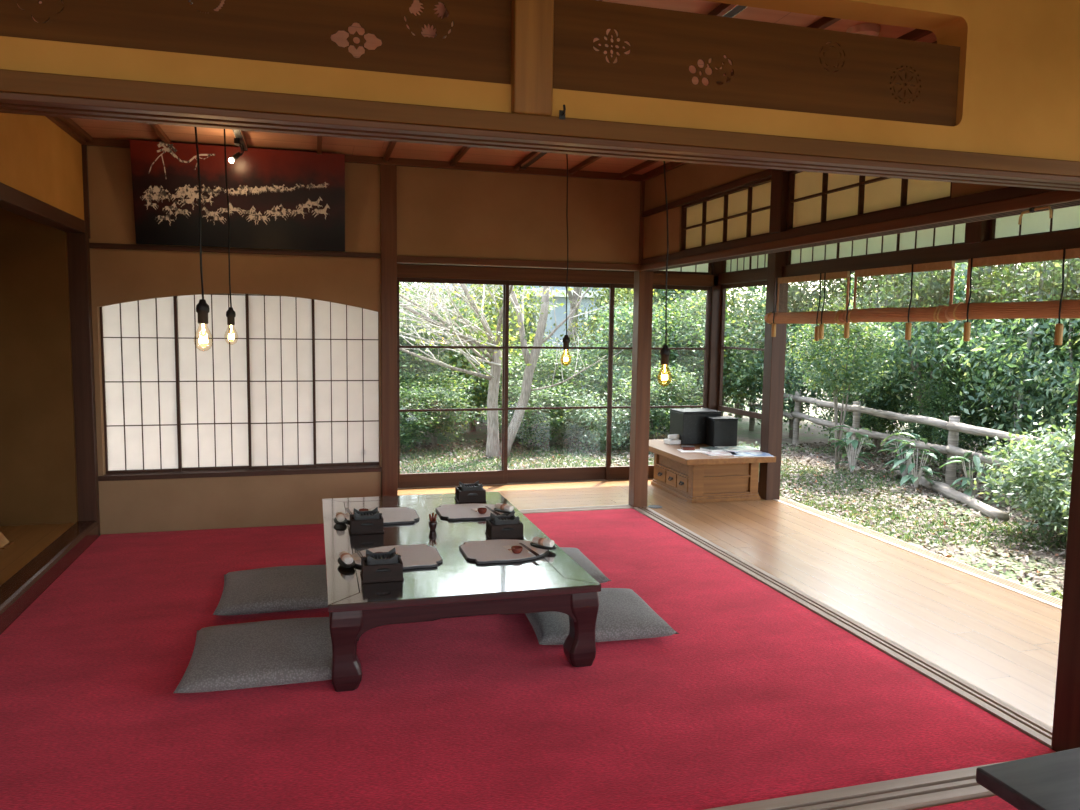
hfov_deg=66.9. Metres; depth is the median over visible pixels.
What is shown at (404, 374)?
bush
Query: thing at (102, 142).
trim
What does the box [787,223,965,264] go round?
window
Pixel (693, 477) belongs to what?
chest
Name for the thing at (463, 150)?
trim
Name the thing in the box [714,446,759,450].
magazine
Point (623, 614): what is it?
floor cushion
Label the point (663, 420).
bush
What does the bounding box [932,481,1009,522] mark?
fallen log
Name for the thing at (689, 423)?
box
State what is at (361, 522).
grill
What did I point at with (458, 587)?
table
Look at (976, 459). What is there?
plant
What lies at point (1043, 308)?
bamboo blind
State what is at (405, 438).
bush
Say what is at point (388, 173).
pillar
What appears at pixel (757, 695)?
carpet
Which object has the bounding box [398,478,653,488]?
trim
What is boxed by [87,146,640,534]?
wall
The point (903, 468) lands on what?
plant
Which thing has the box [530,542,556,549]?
tray
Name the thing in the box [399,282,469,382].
bush
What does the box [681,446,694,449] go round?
box
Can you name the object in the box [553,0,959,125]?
board
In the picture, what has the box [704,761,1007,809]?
trim
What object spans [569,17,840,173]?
trim
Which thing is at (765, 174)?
trim
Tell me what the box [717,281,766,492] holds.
door
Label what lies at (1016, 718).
sliding door track
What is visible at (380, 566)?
grill
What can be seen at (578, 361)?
bush
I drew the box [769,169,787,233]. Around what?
pillar
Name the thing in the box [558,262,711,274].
window
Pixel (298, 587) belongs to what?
floor cushion
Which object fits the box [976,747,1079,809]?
table
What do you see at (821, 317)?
bamboo blind
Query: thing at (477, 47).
board
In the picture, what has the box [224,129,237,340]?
pendant lamp
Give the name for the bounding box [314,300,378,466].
shoji panel
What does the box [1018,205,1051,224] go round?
rope loop
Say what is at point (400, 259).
trim
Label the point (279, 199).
wall picture
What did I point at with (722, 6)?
ceiling beam
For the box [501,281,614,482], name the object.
door
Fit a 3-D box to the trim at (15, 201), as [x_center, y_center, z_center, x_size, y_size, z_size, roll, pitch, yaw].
[-2.269,-0.886,3.134,0.105,0.075,3.500,-1,6,-16]
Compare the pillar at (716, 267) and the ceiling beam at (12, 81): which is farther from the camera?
the pillar at (716, 267)
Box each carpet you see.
[0,508,1055,809]
[917,796,1017,809]
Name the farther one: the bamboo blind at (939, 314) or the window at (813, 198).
the bamboo blind at (939, 314)
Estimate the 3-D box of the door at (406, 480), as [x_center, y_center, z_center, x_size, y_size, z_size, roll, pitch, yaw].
[-0.709,-0.173,6.642,0.920,1.685,0.028,-1,6,-16]
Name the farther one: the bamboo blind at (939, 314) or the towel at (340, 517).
the bamboo blind at (939, 314)
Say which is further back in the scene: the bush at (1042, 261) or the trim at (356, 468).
the bush at (1042, 261)
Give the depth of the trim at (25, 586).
4.05 m
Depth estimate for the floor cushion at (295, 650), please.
3.02 m
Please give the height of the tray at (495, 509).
0.008 m
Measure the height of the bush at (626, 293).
3.210 m
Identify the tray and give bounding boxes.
[333,517,346,524]
[337,558,354,567]
[494,508,514,513]
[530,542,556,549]
[664,439,680,444]
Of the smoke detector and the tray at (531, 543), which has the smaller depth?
the smoke detector
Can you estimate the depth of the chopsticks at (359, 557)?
3.42 m
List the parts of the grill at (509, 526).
panel, board, panel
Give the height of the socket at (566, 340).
0.082 m
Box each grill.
[349,507,383,534]
[360,547,403,582]
[455,480,485,502]
[485,511,523,539]
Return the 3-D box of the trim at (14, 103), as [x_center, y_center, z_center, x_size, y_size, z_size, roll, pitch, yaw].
[-0.532,-0.608,1.773,4.600,0.014,0.121,-1,6,-16]
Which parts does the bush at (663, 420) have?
stem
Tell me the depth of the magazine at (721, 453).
6.23 m
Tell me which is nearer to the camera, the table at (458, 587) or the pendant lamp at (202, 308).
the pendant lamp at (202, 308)
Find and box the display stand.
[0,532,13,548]
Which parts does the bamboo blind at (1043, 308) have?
pull cord, pull cord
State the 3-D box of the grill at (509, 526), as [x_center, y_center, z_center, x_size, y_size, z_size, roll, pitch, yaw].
[-0.167,0.564,3.844,0.158,0.102,0.138,-1,6,-16]
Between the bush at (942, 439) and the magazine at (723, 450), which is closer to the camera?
the magazine at (723, 450)
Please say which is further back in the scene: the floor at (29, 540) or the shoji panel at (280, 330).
the shoji panel at (280, 330)
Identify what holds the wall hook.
attached to the wall at (1019, 79)
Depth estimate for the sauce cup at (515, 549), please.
3.49 m
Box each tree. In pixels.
[399,282,632,458]
[452,284,489,406]
[565,287,664,399]
[787,293,900,468]
[989,261,1078,486]
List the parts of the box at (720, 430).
lid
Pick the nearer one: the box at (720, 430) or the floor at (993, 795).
the floor at (993, 795)
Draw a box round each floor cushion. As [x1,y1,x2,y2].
[174,617,331,692]
[213,565,327,614]
[525,588,678,644]
[560,547,610,582]
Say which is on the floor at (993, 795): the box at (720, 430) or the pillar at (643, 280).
the pillar at (643, 280)
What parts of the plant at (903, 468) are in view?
stem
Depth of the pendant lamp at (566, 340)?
4.51 m
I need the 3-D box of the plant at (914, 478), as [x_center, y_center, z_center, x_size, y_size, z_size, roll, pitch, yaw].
[4.246,0.667,9.133,0.622,0.677,0.514,-1,6,-16]
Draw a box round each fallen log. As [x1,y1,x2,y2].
[894,465,935,491]
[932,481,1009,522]
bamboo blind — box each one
[764,271,849,340]
[844,261,954,339]
[948,248,1079,344]
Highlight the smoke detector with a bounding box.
[847,23,879,35]
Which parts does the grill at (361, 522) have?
board, panel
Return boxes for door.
[397,277,508,487]
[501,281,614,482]
[605,284,710,479]
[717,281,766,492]
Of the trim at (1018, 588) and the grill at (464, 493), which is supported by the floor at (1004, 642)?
the trim at (1018, 588)
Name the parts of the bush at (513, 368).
stem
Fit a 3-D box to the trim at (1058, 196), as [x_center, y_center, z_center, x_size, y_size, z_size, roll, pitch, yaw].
[1.235,-0.809,4.149,0.110,0.040,3.531,-1,6,-16]
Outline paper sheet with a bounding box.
[677,449,707,451]
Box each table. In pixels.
[322,492,600,691]
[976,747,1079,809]
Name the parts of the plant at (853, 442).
stem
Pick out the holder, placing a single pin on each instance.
(432, 523)
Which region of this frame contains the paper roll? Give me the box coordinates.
[664,434,680,444]
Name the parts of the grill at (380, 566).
panel, board, panel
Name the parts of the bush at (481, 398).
stem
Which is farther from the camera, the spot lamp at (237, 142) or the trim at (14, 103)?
the spot lamp at (237, 142)
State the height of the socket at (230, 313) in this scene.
0.082 m
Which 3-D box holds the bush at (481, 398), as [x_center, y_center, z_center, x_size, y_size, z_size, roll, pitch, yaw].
[-1.083,-0.538,13.695,2.533,2.054,2.467,-4,7,-40]
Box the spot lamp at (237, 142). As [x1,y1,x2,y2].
[229,138,244,162]
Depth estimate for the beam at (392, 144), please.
4.92 m
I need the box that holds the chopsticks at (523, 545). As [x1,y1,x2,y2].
[519,543,539,555]
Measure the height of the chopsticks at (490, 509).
0.013 m
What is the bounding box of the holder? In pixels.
[429,513,436,529]
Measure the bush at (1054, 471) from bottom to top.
1.132 m
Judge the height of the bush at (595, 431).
0.943 m
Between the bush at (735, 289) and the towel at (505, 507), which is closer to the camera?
the towel at (505, 507)
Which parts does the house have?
pane, pane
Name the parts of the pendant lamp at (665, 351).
cord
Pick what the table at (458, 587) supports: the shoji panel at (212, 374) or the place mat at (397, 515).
the place mat at (397, 515)
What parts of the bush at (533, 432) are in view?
stem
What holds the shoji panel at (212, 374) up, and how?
on the trim
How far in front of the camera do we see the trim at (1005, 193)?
3.41 m
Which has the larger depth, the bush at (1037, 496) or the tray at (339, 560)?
the bush at (1037, 496)
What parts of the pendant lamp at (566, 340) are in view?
cord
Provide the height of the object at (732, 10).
0.024 m
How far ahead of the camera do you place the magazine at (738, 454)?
6.21 m
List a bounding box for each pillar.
[67,221,99,535]
[81,145,90,238]
[380,164,397,495]
[511,0,553,115]
[629,181,652,507]
[707,261,725,409]
[758,251,787,499]
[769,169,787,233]
[964,219,989,243]
[1051,374,1079,751]
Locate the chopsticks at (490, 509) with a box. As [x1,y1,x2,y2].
[485,506,499,514]
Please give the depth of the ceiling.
4.75 m
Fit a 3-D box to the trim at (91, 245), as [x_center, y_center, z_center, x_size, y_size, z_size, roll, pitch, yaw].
[-1.875,-0.969,5.141,1.720,0.031,0.045,-1,6,-16]
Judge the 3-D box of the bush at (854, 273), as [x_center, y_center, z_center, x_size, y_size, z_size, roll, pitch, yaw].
[6.352,-1.523,15.423,4.138,3.970,3.631,3,6,19]
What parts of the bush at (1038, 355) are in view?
stem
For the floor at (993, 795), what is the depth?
2.31 m
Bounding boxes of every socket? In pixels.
[196,299,209,323]
[226,307,235,324]
[232,152,240,159]
[562,335,569,349]
[660,345,669,364]
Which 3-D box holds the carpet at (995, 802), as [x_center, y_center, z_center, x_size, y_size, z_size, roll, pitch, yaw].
[0.386,1.301,0.249,3.394,0.012,3.535,-1,6,-16]
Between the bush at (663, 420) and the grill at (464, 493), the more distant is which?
the bush at (663, 420)
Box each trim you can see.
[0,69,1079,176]
[0,92,1079,191]
[0,182,84,232]
[0,520,98,634]
[46,116,85,144]
[58,117,92,141]
[61,0,171,143]
[81,138,641,181]
[89,243,380,257]
[98,465,381,480]
[317,136,321,153]
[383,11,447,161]
[397,256,639,270]
[397,263,557,269]
[397,264,718,285]
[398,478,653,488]
[450,0,602,165]
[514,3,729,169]
[519,504,632,513]
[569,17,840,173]
[621,29,932,176]
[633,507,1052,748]
[640,190,1079,270]
[641,187,1055,264]
[642,41,936,180]
[642,169,791,216]
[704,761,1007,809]
[719,229,1079,283]
[773,496,1061,609]
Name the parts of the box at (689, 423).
lid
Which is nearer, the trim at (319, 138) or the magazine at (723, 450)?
the trim at (319, 138)
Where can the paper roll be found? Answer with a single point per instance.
(673, 438)
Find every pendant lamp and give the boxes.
[188,1,211,343]
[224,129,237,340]
[562,154,569,361]
[660,161,671,382]
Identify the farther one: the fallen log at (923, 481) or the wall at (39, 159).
the fallen log at (923, 481)
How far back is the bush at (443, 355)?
12.47 m
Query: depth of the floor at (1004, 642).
4.24 m
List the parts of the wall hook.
plate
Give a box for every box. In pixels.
[670,408,720,444]
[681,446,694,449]
[705,416,737,446]
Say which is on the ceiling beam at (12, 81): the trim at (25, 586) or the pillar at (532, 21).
the pillar at (532, 21)
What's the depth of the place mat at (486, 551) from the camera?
3.52 m
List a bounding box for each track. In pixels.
[192,3,247,150]
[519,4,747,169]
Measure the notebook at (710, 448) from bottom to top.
0.019 m
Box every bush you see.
[399,282,452,424]
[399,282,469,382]
[399,282,501,436]
[400,367,481,448]
[400,376,447,449]
[403,314,539,431]
[427,296,546,415]
[458,284,574,397]
[465,337,602,426]
[473,374,586,447]
[517,345,628,436]
[543,385,630,450]
[550,294,704,430]
[558,287,748,410]
[559,287,672,385]
[604,361,702,439]
[621,290,762,421]
[654,287,804,415]
[657,283,823,417]
[723,281,853,438]
[737,441,785,478]
[789,273,963,398]
[793,273,965,447]
[802,367,909,453]
[820,262,1039,460]
[888,261,1066,424]
[895,370,998,472]
[902,260,1079,476]
[932,258,1079,464]
[945,262,1079,428]
[964,409,1075,539]
[1023,297,1079,434]
[1035,455,1072,533]
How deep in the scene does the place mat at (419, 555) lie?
3.45 m
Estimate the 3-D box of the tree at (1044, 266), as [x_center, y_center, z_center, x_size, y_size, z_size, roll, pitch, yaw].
[5.720,-1.251,9.465,1.830,4.575,2.988,5,7,40]
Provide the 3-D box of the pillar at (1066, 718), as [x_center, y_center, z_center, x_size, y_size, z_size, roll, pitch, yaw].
[1.714,-0.087,2.456,0.112,2.470,0.112,-1,6,-16]
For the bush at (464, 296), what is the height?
2.440 m
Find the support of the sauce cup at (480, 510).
on the place mat at (453, 512)
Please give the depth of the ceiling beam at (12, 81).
1.82 m
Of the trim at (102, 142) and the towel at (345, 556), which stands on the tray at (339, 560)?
the towel at (345, 556)
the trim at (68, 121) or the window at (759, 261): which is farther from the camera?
the window at (759, 261)
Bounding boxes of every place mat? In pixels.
[344,507,419,524]
[351,544,442,569]
[435,503,507,520]
[459,539,548,563]
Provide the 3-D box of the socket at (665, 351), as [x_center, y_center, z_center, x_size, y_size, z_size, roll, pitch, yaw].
[0.522,-0.209,3.405,0.043,0.082,0.042,-1,6,-16]
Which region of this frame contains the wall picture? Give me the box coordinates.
[130,140,344,251]
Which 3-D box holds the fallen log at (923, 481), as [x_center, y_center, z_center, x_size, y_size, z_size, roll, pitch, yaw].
[4.422,0.858,9.628,0.133,0.142,1.115,1,5,3]
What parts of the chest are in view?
drawer, drawer, frame, panel, drawer, frame, panel, panel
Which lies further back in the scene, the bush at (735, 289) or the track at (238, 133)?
the bush at (735, 289)
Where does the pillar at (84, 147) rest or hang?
attached to the wall at (118, 276)
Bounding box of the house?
[435,283,674,388]
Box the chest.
[649,439,775,502]
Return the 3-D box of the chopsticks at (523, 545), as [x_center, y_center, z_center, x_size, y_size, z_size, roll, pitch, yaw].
[-0.049,0.627,3.543,0.024,0.013,0.210,-1,6,-22]
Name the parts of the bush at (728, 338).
stem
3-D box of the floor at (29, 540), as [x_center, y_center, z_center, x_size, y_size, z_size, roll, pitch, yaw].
[-2.760,0.913,3.159,0.890,0.065,3.470,-1,6,-16]
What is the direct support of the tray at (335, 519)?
on the table at (458, 587)
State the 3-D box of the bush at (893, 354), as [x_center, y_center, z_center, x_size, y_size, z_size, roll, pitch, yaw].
[5.368,-0.867,11.133,3.096,3.405,3.082,-2,6,-28]
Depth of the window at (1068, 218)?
4.07 m
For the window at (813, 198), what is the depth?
3.66 m
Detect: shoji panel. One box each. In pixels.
[99,296,181,473]
[177,294,248,470]
[245,294,315,468]
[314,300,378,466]
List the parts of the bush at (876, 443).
stem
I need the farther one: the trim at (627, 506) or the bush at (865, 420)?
the bush at (865, 420)
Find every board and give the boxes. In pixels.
[0,0,510,83]
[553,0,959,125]
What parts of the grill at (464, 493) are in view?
panel, board, panel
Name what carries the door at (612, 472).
on the trim at (648, 478)
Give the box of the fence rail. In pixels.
[718,405,761,418]
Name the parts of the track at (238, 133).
rail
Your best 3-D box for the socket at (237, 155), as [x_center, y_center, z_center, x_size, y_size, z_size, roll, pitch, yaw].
[-1.717,-1.409,4.622,0.049,0.048,0.029,-1,6,-16]
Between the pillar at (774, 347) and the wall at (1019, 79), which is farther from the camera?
the pillar at (774, 347)
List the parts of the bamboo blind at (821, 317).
pull cord, pull cord, pull cord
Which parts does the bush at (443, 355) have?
stem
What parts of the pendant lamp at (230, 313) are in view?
cord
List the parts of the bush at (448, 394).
stem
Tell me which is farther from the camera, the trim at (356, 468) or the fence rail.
the fence rail
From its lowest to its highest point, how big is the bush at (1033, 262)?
3.724 m
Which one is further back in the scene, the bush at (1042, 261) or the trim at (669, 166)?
the bush at (1042, 261)
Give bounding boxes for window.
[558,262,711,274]
[680,177,770,251]
[723,254,767,272]
[786,171,951,230]
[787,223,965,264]
[989,205,1079,239]
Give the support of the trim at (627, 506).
attached to the wall at (118, 276)
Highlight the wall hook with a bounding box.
[559,105,565,119]
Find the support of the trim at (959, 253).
attached to the wall at (1019, 79)
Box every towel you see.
[336,512,344,521]
[339,551,352,563]
[495,503,513,510]
[532,537,553,546]
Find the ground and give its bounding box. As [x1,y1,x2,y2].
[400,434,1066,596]
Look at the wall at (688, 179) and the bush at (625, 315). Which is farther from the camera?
the bush at (625, 315)
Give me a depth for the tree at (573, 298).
17.62 m
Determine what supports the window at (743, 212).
in the wall at (688, 179)
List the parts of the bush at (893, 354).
stem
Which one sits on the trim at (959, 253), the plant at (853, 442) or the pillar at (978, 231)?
the pillar at (978, 231)
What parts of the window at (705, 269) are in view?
glass pane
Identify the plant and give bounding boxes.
[828,425,875,472]
[877,432,922,476]
[890,433,943,489]
[939,448,996,505]
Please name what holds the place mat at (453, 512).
on the table at (458, 587)
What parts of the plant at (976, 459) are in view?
stem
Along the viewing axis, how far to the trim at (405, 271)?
6.71 m
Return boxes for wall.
[0,0,1079,160]
[0,113,83,219]
[0,208,77,525]
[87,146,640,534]
[643,71,1009,258]
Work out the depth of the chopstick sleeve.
3.59 m
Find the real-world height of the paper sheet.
0.001 m
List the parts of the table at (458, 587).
leg, panel, frame, leg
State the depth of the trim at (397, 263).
6.59 m
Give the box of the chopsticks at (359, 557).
[356,550,362,559]
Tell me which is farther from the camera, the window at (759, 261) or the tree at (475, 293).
the tree at (475, 293)
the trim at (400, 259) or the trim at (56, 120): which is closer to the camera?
the trim at (56, 120)
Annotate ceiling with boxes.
[17,0,936,174]
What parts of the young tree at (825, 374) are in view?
stem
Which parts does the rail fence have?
post, rail, rail, post, rail, rail, post, rail, rail, post, rail, rail, post, rail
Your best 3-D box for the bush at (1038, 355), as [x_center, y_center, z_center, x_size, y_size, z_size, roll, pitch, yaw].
[5.998,-0.582,8.976,2.955,3.257,2.942,0,5,-7]
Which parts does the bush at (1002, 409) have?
stem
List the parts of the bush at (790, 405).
stem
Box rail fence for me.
[748,383,1073,521]
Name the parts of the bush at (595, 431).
stem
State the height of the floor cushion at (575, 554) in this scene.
0.094 m
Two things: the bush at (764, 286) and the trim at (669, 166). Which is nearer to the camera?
the trim at (669, 166)
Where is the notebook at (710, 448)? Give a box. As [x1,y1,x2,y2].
[700,446,722,451]
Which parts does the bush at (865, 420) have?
stem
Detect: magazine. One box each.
[701,451,735,455]
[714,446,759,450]
[723,450,761,451]
[731,452,773,456]
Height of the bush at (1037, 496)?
1.234 m
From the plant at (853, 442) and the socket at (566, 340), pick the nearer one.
the socket at (566, 340)
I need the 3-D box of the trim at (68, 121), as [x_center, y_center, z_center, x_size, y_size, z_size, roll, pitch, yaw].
[-2.190,-1.403,3.152,0.028,0.030,3.550,-1,6,-16]
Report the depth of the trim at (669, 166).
5.45 m
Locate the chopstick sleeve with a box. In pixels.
[502,545,511,551]
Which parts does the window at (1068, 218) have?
frame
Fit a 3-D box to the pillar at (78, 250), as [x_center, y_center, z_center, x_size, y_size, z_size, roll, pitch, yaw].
[-2.755,-0.121,4.935,0.103,1.950,0.070,-1,6,-16]
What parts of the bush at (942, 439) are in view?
stem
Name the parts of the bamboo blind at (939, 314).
pull cord, pull cord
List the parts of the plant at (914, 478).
stem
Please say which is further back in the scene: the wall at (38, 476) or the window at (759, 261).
the window at (759, 261)
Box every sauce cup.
[477,508,486,513]
[511,546,522,553]
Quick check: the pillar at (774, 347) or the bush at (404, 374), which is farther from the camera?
the bush at (404, 374)
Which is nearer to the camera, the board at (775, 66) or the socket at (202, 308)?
the board at (775, 66)
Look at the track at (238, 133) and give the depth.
4.57 m
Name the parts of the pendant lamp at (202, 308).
cord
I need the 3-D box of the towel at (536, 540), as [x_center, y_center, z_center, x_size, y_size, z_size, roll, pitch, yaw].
[0.014,0.605,3.610,0.100,0.032,0.043,5,7,38]
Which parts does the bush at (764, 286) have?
stem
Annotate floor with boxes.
[0,523,74,585]
[398,479,1061,727]
[911,795,996,809]
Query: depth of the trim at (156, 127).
4.61 m

